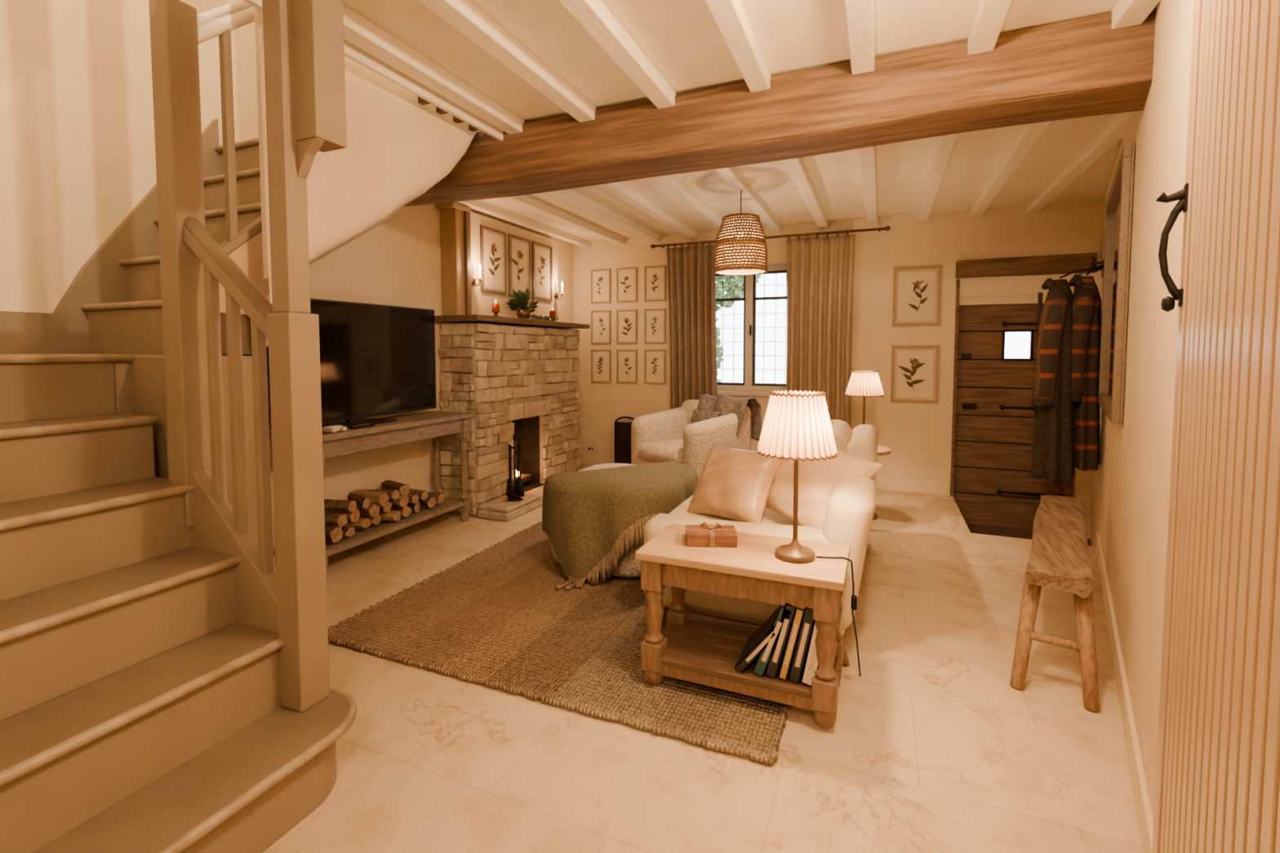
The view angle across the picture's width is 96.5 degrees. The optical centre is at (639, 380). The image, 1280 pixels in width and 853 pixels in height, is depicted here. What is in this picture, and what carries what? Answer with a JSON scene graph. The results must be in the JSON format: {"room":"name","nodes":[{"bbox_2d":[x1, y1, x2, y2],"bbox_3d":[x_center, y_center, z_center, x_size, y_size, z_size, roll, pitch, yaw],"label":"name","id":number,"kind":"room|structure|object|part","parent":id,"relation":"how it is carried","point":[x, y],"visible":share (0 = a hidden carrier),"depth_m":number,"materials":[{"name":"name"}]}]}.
{"room":"traditional dwelling","nodes":[
{"label":"traditional dwelling","id":0,"kind":"room"},
{"bbox_2d":[0,0,573,555],"bbox_3d":[-2.163,-1.087,3.345,0.130,4.420,7.436,1,3,23],"label":"wall","id":1,"kind":"structure","parent":0,"point":[77,156],"depth_m":2.58,"materials":[{"name":"beige paint"}]},
{"bbox_2d":[0,118,220,353],"bbox_3d":[-2.591,-0.707,2.133,0.038,1.228,1.924,1,3,23],"label":"trim","id":2,"kind":"structure","parent":1,"relation":"attached to","point":[101,279],"depth_m":2.52,"materials":[{"name":"beige paint"}]},
{"bbox_2d":[273,555,275,573],"bbox_3d":[-2.014,1.060,3.621,0.018,0.104,2.132,1,3,23],"label":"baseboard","id":3,"kind":"structure","parent":1,"relation":"attached to","point":[274,556],"depth_m":3.33,"materials":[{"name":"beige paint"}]},
{"bbox_2d":[470,211,558,321],"bbox_3d":[-1.202,-0.992,5.325,0.100,0.878,1.521,1,3,23],"label":"wall","id":4,"kind":"structure","parent":0,"point":[482,302],"depth_m":5.10,"materials":[{"name":"white paint"}]},
{"bbox_2d":[471,263,483,286],"bbox_3d":[-1.345,-0.874,4.727,0.103,0.193,0.065,1,3,23],"label":"wall sconce","id":5,"kind":"object","parent":4,"relation":"attached to","point":[473,280],"depth_m":4.72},
{"bbox_2d":[480,224,506,295],"bbox_3d":[-1.277,-1.043,4.993,0.014,0.559,0.351,1,3,23],"label":"flower picture","id":6,"kind":"object","parent":4,"relation":"attached to","point":[493,249],"visible":1,"depth_m":4.98,"materials":[{"name":"paper"}]},
{"bbox_2d":[507,233,531,298],"bbox_3d":[-1.122,-1.062,5.358,0.014,0.559,0.351,1,3,23],"label":"flower picture","id":7,"kind":"object","parent":4,"relation":"attached to","point":[519,248],"visible":0.95,"depth_m":5.34,"materials":[{"name":"paper"}]},
{"bbox_2d":[532,240,552,302],"bbox_3d":[-0.973,-1.080,5.711,0.014,0.559,0.351,1,3,23],"label":"flower picture","id":8,"kind":"object","parent":4,"relation":"attached to","point":[542,254],"visible":1,"depth_m":5.70,"materials":[{"name":"paper"}]},
{"bbox_2d":[554,280,564,299],"bbox_3d":[-0.831,-0.937,5.941,0.103,0.193,0.065,1,3,23],"label":"wall sconce","id":9,"kind":"object","parent":4,"relation":"attached to","point":[556,295],"depth_m":5.93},
{"bbox_2d":[262,463,1142,852],"bbox_3d":[0.317,1.353,2.495,5.460,0.364,7.566,1,3,23],"label":"floor","id":10,"kind":"structure","parent":0,"point":[933,748],"depth_m":1.85,"materials":[{"name":"stone"}]},
{"bbox_2d":[0,0,356,852],"bbox_3d":[-1.728,-0.106,1.884,1.846,2.615,2.080,1,3,23],"label":"staircase","id":11,"kind":"structure","parent":10,"relation":"on","point":[163,689],"depth_m":1.70,"materials":[{"name":"beige paint"}]},
{"bbox_2d":[254,6,476,346],"bbox_3d":[-1.360,-1.197,3.477,1.237,2.030,2.707,1,3,23],"label":"staircase underside","id":12,"kind":"object","parent":11,"relation":"attached to","point":[398,148],"depth_m":2.41,"materials":[{"name":"white paint"}]},
{"bbox_2d":[269,410,472,566],"bbox_3d":[-1.696,0.687,3.820,0.370,0.828,1.326,1,3,23],"label":"console table","id":13,"kind":"object","parent":10,"relation":"on","point":[410,428],"visible":0.46,"depth_m":3.83,"materials":[{"name":"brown wood"}]},
{"bbox_2d":[322,424,346,433],"bbox_3d":[-1.766,0.280,3.305,0.091,0.035,0.104,1,3,23],"label":"game controller","id":14,"kind":"object","parent":13,"relation":"on","point":[332,428],"visible":1,"depth_m":3.28,"materials":[{"name":"white plastic"}]},
{"bbox_2d":[242,297,436,430],"bbox_3d":[-1.805,-0.108,3.644,0.234,0.776,1.410,1,3,23],"label":"television","id":15,"kind":"object","parent":13,"relation":"on","point":[375,360],"visible":0.62,"depth_m":3.75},
{"bbox_2d":[350,423,374,429],"bbox_3d":[-1.700,0.280,3.504,0.032,0.016,0.156,1,3,23],"label":"remote control","id":16,"kind":"object","parent":13,"relation":"on","point":[367,424],"visible":1,"depth_m":3.48,"materials":[{"name":"black plastic"}]},
{"bbox_2d":[324,480,444,542],"bbox_3d":[-1.711,0.816,3.780,0.279,0.229,0.968,1,3,23],"label":"firewood logs","id":17,"kind":"object","parent":13,"relation":"on","point":[362,508],"visible":0.95,"depth_m":3.62,"materials":[{"name":"brown wood"}]},
{"bbox_2d":[438,322,582,515],"bbox_3d":[-1.104,0.269,5.254,0.388,1.517,1.701,1,3,23],"label":"stone fireplace","id":18,"kind":"object","parent":10,"relation":"on","point":[522,381],"depth_m":4.80,"materials":[{"name":"beige stone"}]},
{"bbox_2d":[434,314,590,328],"bbox_3d":[-1.073,-0.523,5.224,0.434,0.052,1.812,1,3,23],"label":"mantel shelf","id":19,"kind":"object","parent":18,"relation":"on","point":[464,318],"visible":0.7,"depth_m":4.70,"materials":[{"name":"brown wood"}]},
{"bbox_2d":[435,201,471,315],"bbox_3d":[-1.482,-0.953,4.562,0.178,0.875,0.208,1,3,23],"label":"post","id":20,"kind":"object","parent":19,"relation":"on","point":[455,236],"depth_m":4.53,"materials":[{"name":"brown wood"}]},
{"bbox_2d":[491,300,500,316],"bbox_3d":[-1.204,-0.600,4.774,0.091,0.150,0.091,1,3,23],"label":"candle","id":21,"kind":"object","parent":19,"relation":"on","point":[495,308],"visible":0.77,"depth_m":4.75,"materials":[{"name":"red wax"}]},
{"bbox_2d":[505,286,538,319],"bbox_3d":[-1.064,-0.699,5.175,0.203,0.306,0.408,1,3,23],"label":"foliage","id":22,"kind":"object","parent":19,"relation":"on","point":[522,302],"visible":0.98,"depth_m":5.14,"materials":[{"name":"green plant"}]},
{"bbox_2d":[528,313,559,321],"bbox_3d":[-0.883,-0.573,5.204,0.084,0.050,0.452,1,3,23],"label":"garland","id":23,"kind":"object","parent":19,"relation":"on","point":[537,317],"visible":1,"depth_m":5.17,"materials":[{"name":"green plant"}]},
{"bbox_2d":[549,308,556,321],"bbox_3d":[-0.856,-0.643,5.599,0.091,0.150,0.091,1,3,23],"label":"candle","id":24,"kind":"object","parent":19,"relation":"on","point":[552,313],"visible":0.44,"depth_m":5.57,"materials":[{"name":"red wax"}]},
{"bbox_3d":[-1.122,0.880,5.199,0.236,0.156,0.364,1,3,23],"label":"fire grate","id":25,"kind":"part","parent":18,"relation":"part of","materials":[{"name":"black metal"}]},
{"bbox_2d":[476,484,543,521],"bbox_3d":[-0.910,0.996,4.918,0.293,0.095,1.173,1,3,23],"label":"hearth","id":26,"kind":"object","parent":10,"relation":"on","point":[500,508],"depth_m":4.48,"materials":[{"name":"stone"}]},
{"bbox_2d":[505,433,524,502],"bbox_3d":[-1.009,0.695,4.604,0.136,0.545,0.136,-1,3,-22],"label":"tool","id":27,"kind":"object","parent":26,"relation":"on","point":[511,491],"visible":1,"depth_m":4.58,"materials":[{"name":"black metal"}]},
{"bbox_2d":[328,521,791,765],"bbox_3d":[-0.041,1.112,3.316,2.056,0.030,2.500,1,3,23],"label":"jute rug","id":28,"kind":"object","parent":10,"relation":"on","point":[496,618],"visible":0.6,"depth_m":2.50,"materials":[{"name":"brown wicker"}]},
{"bbox_2d":[550,462,643,579],"bbox_3d":[-0.104,0.840,3.578,0.769,0.517,0.822,1,3,23],"label":"ottoman","id":29,"kind":"object","parent":28,"relation":"on","point":[629,566],"visible":0.12,"depth_m":3.15,"materials":[{"name":"beige fabric"}]},
{"bbox_2d":[542,462,697,591],"bbox_3d":[-0.019,0.839,3.376,1.059,0.545,0.662,-1,3,-25],"label":"throw blanket","id":30,"kind":"object","parent":29,"relation":"on","point":[591,519],"visible":0.88,"depth_m":3.16,"materials":[{"name":"green fabric"}]},
{"bbox_2d":[635,523,849,728],"bbox_3d":[0.401,0.909,2.210,0.748,0.525,0.390,1,3,23],"label":"side table","id":31,"kind":"object","parent":28,"relation":"on","point":[704,650],"visible":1,"depth_m":2.11,"materials":[{"name":"brown wood"}]},
{"bbox_2d":[685,522,737,547],"bbox_3d":[0.282,0.605,2.272,0.200,0.072,0.136,0,3,4],"label":"box","id":32,"kind":"object","parent":31,"relation":"on","point":[704,535],"visible":1,"depth_m":2.21,"materials":[{"name":"paper"}]},
{"bbox_2d":[734,602,818,685],"bbox_3d":[0.532,0.912,2.097,0.324,0.290,0.209,1,3,23],"label":"books","id":33,"kind":"object","parent":31,"relation":"on","point":[791,627],"visible":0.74,"depth_m":2.00,"materials":[{"name":"multicoloured paper"}]},
{"bbox_2d":[756,389,837,563],"bbox_3d":[0.572,0.344,2.094,0.284,0.612,0.284,1,3,23],"label":"table lamp","id":34,"kind":"object","parent":31,"relation":"on","point":[797,425],"visible":1,"depth_m":2.00,"materials":[{"name":"white fabric"}]},
{"bbox_2d":[816,555,861,676],"bbox_3d":[0.772,0.902,2.136,0.253,0.524,0.076,-2,3,-29],"label":"cable","id":35,"kind":"object","parent":34,"relation":"attached to","point":[854,598],"visible":1,"depth_m":2.11,"materials":[{"name":"black plastic"}]},
{"bbox_2d":[614,416,634,463],"bbox_3d":[-0.143,0.680,5.918,0.253,0.619,0.136,1,3,14],"label":"fire screen","id":36,"kind":"object","parent":10,"relation":"on","point":[622,429],"visible":0.45,"depth_m":5.92,"materials":[{"name":"black metal"}]},
{"bbox_2d":[631,399,751,479],"bbox_3d":[0.457,0.619,5.081,0.858,0.832,0.884,-3,4,-40],"label":"armchair","id":37,"kind":"object","parent":10,"relation":"on","point":[668,435],"visible":0.51,"depth_m":4.87,"materials":[{"name":"beige fabric"}]},
{"bbox_2d":[689,408,719,423],"bbox_3d":[0.558,0.399,5.053,0.163,0.269,0.315,-3,4,-42],"label":"cushion","id":38,"kind":"object","parent":37,"relation":"on","point":[698,415],"visible":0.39,"depth_m":5.02,"materials":[{"name":"fabric"}]},
{"bbox_2d":[697,394,761,440],"bbox_3d":[0.776,0.338,5.114,0.367,0.407,0.600,-3,4,-40],"label":"throw","id":39,"kind":"object","parent":37,"relation":"on","point":[725,404],"visible":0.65,"depth_m":5.04,"materials":[{"name":"fabric"}]},
{"bbox_2d":[643,419,878,666],"bbox_3d":[0.841,0.706,3.356,1.010,0.852,1.976,1,3,23],"label":"sofa","id":40,"kind":"object","parent":10,"relation":"on","point":[851,508],"visible":0.33,"depth_m":2.45,"materials":[{"name":"beige fabric"}]},
{"bbox_2d":[687,444,783,523],"bbox_3d":[0.466,0.504,2.800,0.274,0.344,0.470,-3,4,-41],"label":"cushion","id":41,"kind":"object","parent":40,"relation":"on","point":[735,484],"visible":0.9,"depth_m":2.69,"materials":[{"name":"beige fabric"}]},
{"bbox_2d":[766,449,881,529],"bbox_3d":[0.793,0.475,2.603,0.274,0.469,0.554,-2,4,-33],"label":"cushion","id":42,"kind":"object","parent":40,"relation":"on","point":[816,479],"visible":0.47,"depth_m":2.50,"materials":[{"name":"white fabric"}]},
{"bbox_2d":[872,444,891,519],"bbox_3d":[1.744,0.795,4.476,0.403,0.543,0.401,1,3,23],"label":"round side table","id":43,"kind":"object","parent":10,"relation":"on","point":[882,451],"visible":0.14,"depth_m":4.38,"materials":[{"name":"brown wood"}]},
{"bbox_2d":[844,369,884,424],"bbox_3d":[1.744,0.222,4.446,0.284,0.601,0.284,1,3,23],"label":"table lamp","id":44,"kind":"object","parent":43,"relation":"on","point":[864,384],"visible":0.92,"depth_m":4.35,"materials":[{"name":"white fabric"}]},
{"bbox_2d":[1009,494,1099,711],"bbox_3d":[1.976,0.926,2.700,0.273,0.484,1.484,2,4,37],"label":"bench","id":45,"kind":"object","parent":10,"relation":"on","point":[1060,558],"visible":1,"depth_m":2.22,"materials":[{"name":"brown wood"}]},
{"bbox_2d":[342,0,1119,241],"bbox_3d":[0.206,-2.290,2.209,5.330,1.898,7.306,1,3,23],"label":"ceiling","id":46,"kind":"structure","parent":0,"point":[682,39],"depth_m":2.53,"materials":[{"name":"white paint"}]},
{"bbox_2d":[243,0,502,141],"bbox_3d":[-1.534,-1.275,1.289,0.098,0.163,3.900,1,3,23],"label":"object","id":47,"kind":"object","parent":46,"relation":"attached to","point":[426,95],"depth_m":2.51,"materials":[{"name":"white wood"}]},
{"bbox_2d":[713,179,768,275],"bbox_3d":[0.733,-1.114,4.154,0.395,0.657,0.395,1,3,23],"label":"pendant lamp","id":48,"kind":"object","parent":46,"relation":"hanging from","point":[743,257],"visible":1,"depth_m":4.02,"materials":[{"name":"brown wicker"}]},
{"bbox_2d":[342,0,1159,247],"bbox_3d":[-0.022,-1.311,2.356,4.300,0.072,7.043,1,3,23],"label":"ceiling beams","id":49,"kind":"structure","parent":46,"relation":"attached to","point":[730,16],"depth_m":2.51,"materials":[{"name":"white wood"}]},
{"bbox_2d":[404,6,1155,206],"bbox_3d":[0.018,-1.228,2.932,4.153,0.314,0.339,1,3,23],"label":"beam","id":50,"kind":"structure","parent":46,"relation":"attached to","point":[1081,67],"depth_m":2.46,"materials":[{"name":"brown wood"}]},
{"bbox_2d":[573,198,1104,538],"bbox_3d":[1.663,-0.168,5.689,5.135,2.860,0.286,1,3,23],"label":"wall","id":51,"kind":"structure","parent":0,"point":[918,436],"depth_m":5.25,"materials":[{"name":"beige paint"}]},
{"bbox_2d":[586,444,595,452],"bbox_3d":[-0.559,0.778,6.510,0.104,0.078,0.026,1,3,23],"label":"wall socket","id":52,"kind":"object","parent":51,"relation":"attached to","point":[590,448],"visible":1,"depth_m":6.51,"materials":[{"name":"white plastic"}]},
{"bbox_2d":[591,268,610,303],"bbox_3d":[-0.438,-1.050,6.367,0.240,0.370,0.014,1,3,23],"label":"framed botanical print","id":53,"kind":"object","parent":51,"relation":"attached to","point":[600,278],"visible":1,"depth_m":6.37,"materials":[{"name":"paper"}]},
{"bbox_2d":[591,349,610,382],"bbox_3d":[-0.438,-0.160,6.414,0.240,0.370,0.014,1,3,23],"label":"framed botanical print","id":54,"kind":"object","parent":51,"relation":"attached to","point":[600,358],"visible":1,"depth_m":6.41,"materials":[{"name":"paper"}]},
{"bbox_2d":[591,310,610,343],"bbox_3d":[-0.438,-0.595,6.391,0.240,0.370,0.014,1,3,23],"label":"framed botanical print","id":55,"kind":"object","parent":51,"relation":"attached to","point":[600,319],"visible":1,"depth_m":6.39,"materials":[{"name":"paper"}]},
{"bbox_2d":[616,266,637,302],"bbox_3d":[-0.144,-1.043,6.243,0.240,0.370,0.014,1,3,23],"label":"framed botanical print","id":56,"kind":"object","parent":51,"relation":"attached to","point":[626,277],"visible":1,"depth_m":6.24,"materials":[{"name":"paper"}]},
{"bbox_2d":[616,309,637,343],"bbox_3d":[-0.144,-0.589,6.267,0.240,0.370,0.014,1,3,23],"label":"framed botanical print","id":57,"kind":"object","parent":51,"relation":"attached to","point":[627,319],"visible":1,"depth_m":6.26,"materials":[{"name":"paper"}]},
{"bbox_2d":[616,349,637,383],"bbox_3d":[-0.144,-0.154,6.290,0.240,0.370,0.014,1,3,23],"label":"framed botanical print","id":58,"kind":"object","parent":51,"relation":"attached to","point":[626,359],"visible":1,"depth_m":6.29,"materials":[{"name":"paper"}]},
{"bbox_2d":[644,349,665,384],"bbox_3d":[0.161,-0.147,6.161,0.240,0.370,0.014,1,3,23],"label":"framed botanical print","id":59,"kind":"object","parent":51,"relation":"attached to","point":[654,359],"visible":1,"depth_m":6.16,"materials":[{"name":"paper"}]},
{"bbox_2d":[644,265,666,301],"bbox_3d":[0.161,-1.036,6.115,0.240,0.370,0.014,1,3,23],"label":"framed botanical print","id":60,"kind":"object","parent":51,"relation":"attached to","point":[655,277],"visible":1,"depth_m":6.11,"materials":[{"name":"paper"}]},
{"bbox_2d":[644,308,666,343],"bbox_3d":[0.161,-0.582,6.138,0.240,0.370,0.014,1,3,23],"label":"framed botanical print","id":61,"kind":"object","parent":51,"relation":"attached to","point":[655,319],"visible":1,"depth_m":6.14,"materials":[{"name":"paper"}]},
{"bbox_2d":[715,264,786,396],"bbox_3d":[1.129,-0.507,5.827,1.040,1.313,0.260,1,3,23],"label":"window","id":62,"kind":"structure","parent":51,"relation":"in","point":[749,299],"depth_m":5.87,"materials":[{"name":"paint"}]},
{"bbox_2d":[650,225,890,248],"bbox_3d":[1.192,-1.387,5.596,2.309,0.052,0.134,1,3,23],"label":"curtain rod","id":63,"kind":"object","parent":51,"relation":"attached to","point":[887,228],"visible":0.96,"depth_m":5.40,"materials":[{"name":"gold metal"}]},
{"bbox_2d":[666,240,717,408],"bbox_3d":[0.538,-0.287,5.883,0.572,2.246,0.096,1,3,23],"label":"curtain","id":64,"kind":"object","parent":63,"relation":"hanging from","point":[691,282],"visible":0.64,"depth_m":5.86,"materials":[{"name":"fabric"}]},
{"bbox_2d":[786,230,855,426],"bbox_3d":[1.684,-0.262,5.400,0.617,2.246,0.096,1,3,23],"label":"curtain","id":65,"kind":"object","parent":63,"relation":"hanging from","point":[820,269],"visible":0.74,"depth_m":5.37,"materials":[{"name":"fabric"}]},
{"bbox_2d":[594,455,949,495],"bbox_3d":[1.125,0.945,5.810,3.575,0.104,0.018,1,3,23],"label":"baseboard","id":66,"kind":"structure","parent":51,"relation":"attached to","point":[940,489],"depth_m":5.24,"materials":[{"name":"beige paint"}]},
{"bbox_2d":[890,345,939,403],"bbox_3d":[2.490,-0.057,5.181,0.390,0.520,0.014,1,3,23],"label":"picture","id":67,"kind":"object","parent":51,"relation":"attached to","point":[914,379],"visible":1,"depth_m":5.18,"materials":[{"name":"paper"}]},
{"bbox_2d":[892,265,942,326],"bbox_3d":[2.490,-0.758,5.144,0.390,0.533,0.014,1,3,23],"label":"picture","id":68,"kind":"object","parent":51,"relation":"attached to","point":[917,290],"visible":1,"depth_m":5.14,"materials":[{"name":"paper"}]},
{"bbox_2d":[953,303,1064,530],"bbox_3d":[3.200,0.319,4.952,0.826,1.962,0.130,1,3,23],"label":"door","id":69,"kind":"structure","parent":51,"relation":"in","point":[993,486],"depth_m":4.99,"materials":[{"name":"brown wood"}]},
{"bbox_2d":[950,274,1082,497],"bbox_3d":[3.225,0.208,4.971,0.904,2.184,0.169,1,3,23],"label":"door frame","id":70,"kind":"structure","parent":51,"relation":"attached to","point":[1030,299],"depth_m":5.01,"materials":[{"name":"beige wood"}]},
{"bbox_2d":[955,252,1097,278],"bbox_3d":[3.248,-0.962,4.858,1.006,0.161,0.196,1,3,23],"label":"lintel","id":71,"kind":"object","parent":51,"relation":"attached to","point":[1068,263],"depth_m":4.77,"materials":[{"name":"brown wood"}]},
{"bbox_2d":[1090,0,1194,817],"bbox_3d":[1.874,0.077,1.628,1.427,2.925,7.306,1,3,23],"label":"wall","id":72,"kind":"structure","parent":0,"point":[1131,481],"depth_m":1.82,"materials":[{"name":"beige paint"}]},
{"bbox_2d":[1030,257,1103,484],"bbox_3d":[2.913,-0.080,3.882,0.390,1.496,0.771,2,4,37],"label":"coat","id":73,"kind":"object","parent":72,"relation":"attached to","point":[1064,397],"visible":0.99,"depth_m":3.71,"materials":[{"name":"fabric"}]},
{"bbox_2d":[1097,142,1135,424],"bbox_3d":[2.503,-0.445,3.022,0.039,1.222,1.300,2,4,37],"label":"wall mirror","id":74,"kind":"object","parent":72,"relation":"attached to","point":[1118,219],"visible":1,"depth_m":2.54,"materials":[{"name":"brown wood"}]},
{"bbox_2d":[1095,531,1153,852],"bbox_3d":[2.075,1.112,2.503,0.016,0.117,3.078,2,4,37],"label":"baseboard","id":75,"kind":"structure","parent":72,"relation":"attached to","point":[1141,796],"depth_m":1.86,"materials":[{"name":"beige paint"}]},
{"bbox_2d":[1151,0,1279,852],"bbox_3d":[0.831,0.015,0.826,0.082,2.457,0.790,2,4,37],"label":"door","id":76,"kind":"structure","parent":72,"relation":"in","point":[1217,785],"depth_m":0.78,"materials":[{"name":"paint"}]},
{"label":"outside","id":77,"kind":"structure","parent":0,"visible":0},
{"bbox_3d":[4.722,1.135,11.254,20.800,0.065,12.129,1,3,23],"label":"ground","id":78,"kind":"structure","parent":77,"visible":0},
{"bbox_2d":[715,274,760,382],"bbox_3d":[1.738,-0.912,10.222,4.631,4.404,2.187,-2,3,-29],"label":"hedge","id":79,"kind":"object","parent":78,"relation":"on","point":[739,291],"visible":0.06,"depth_m":9.29,"materials":[{"name":"green plant"}]}
]}

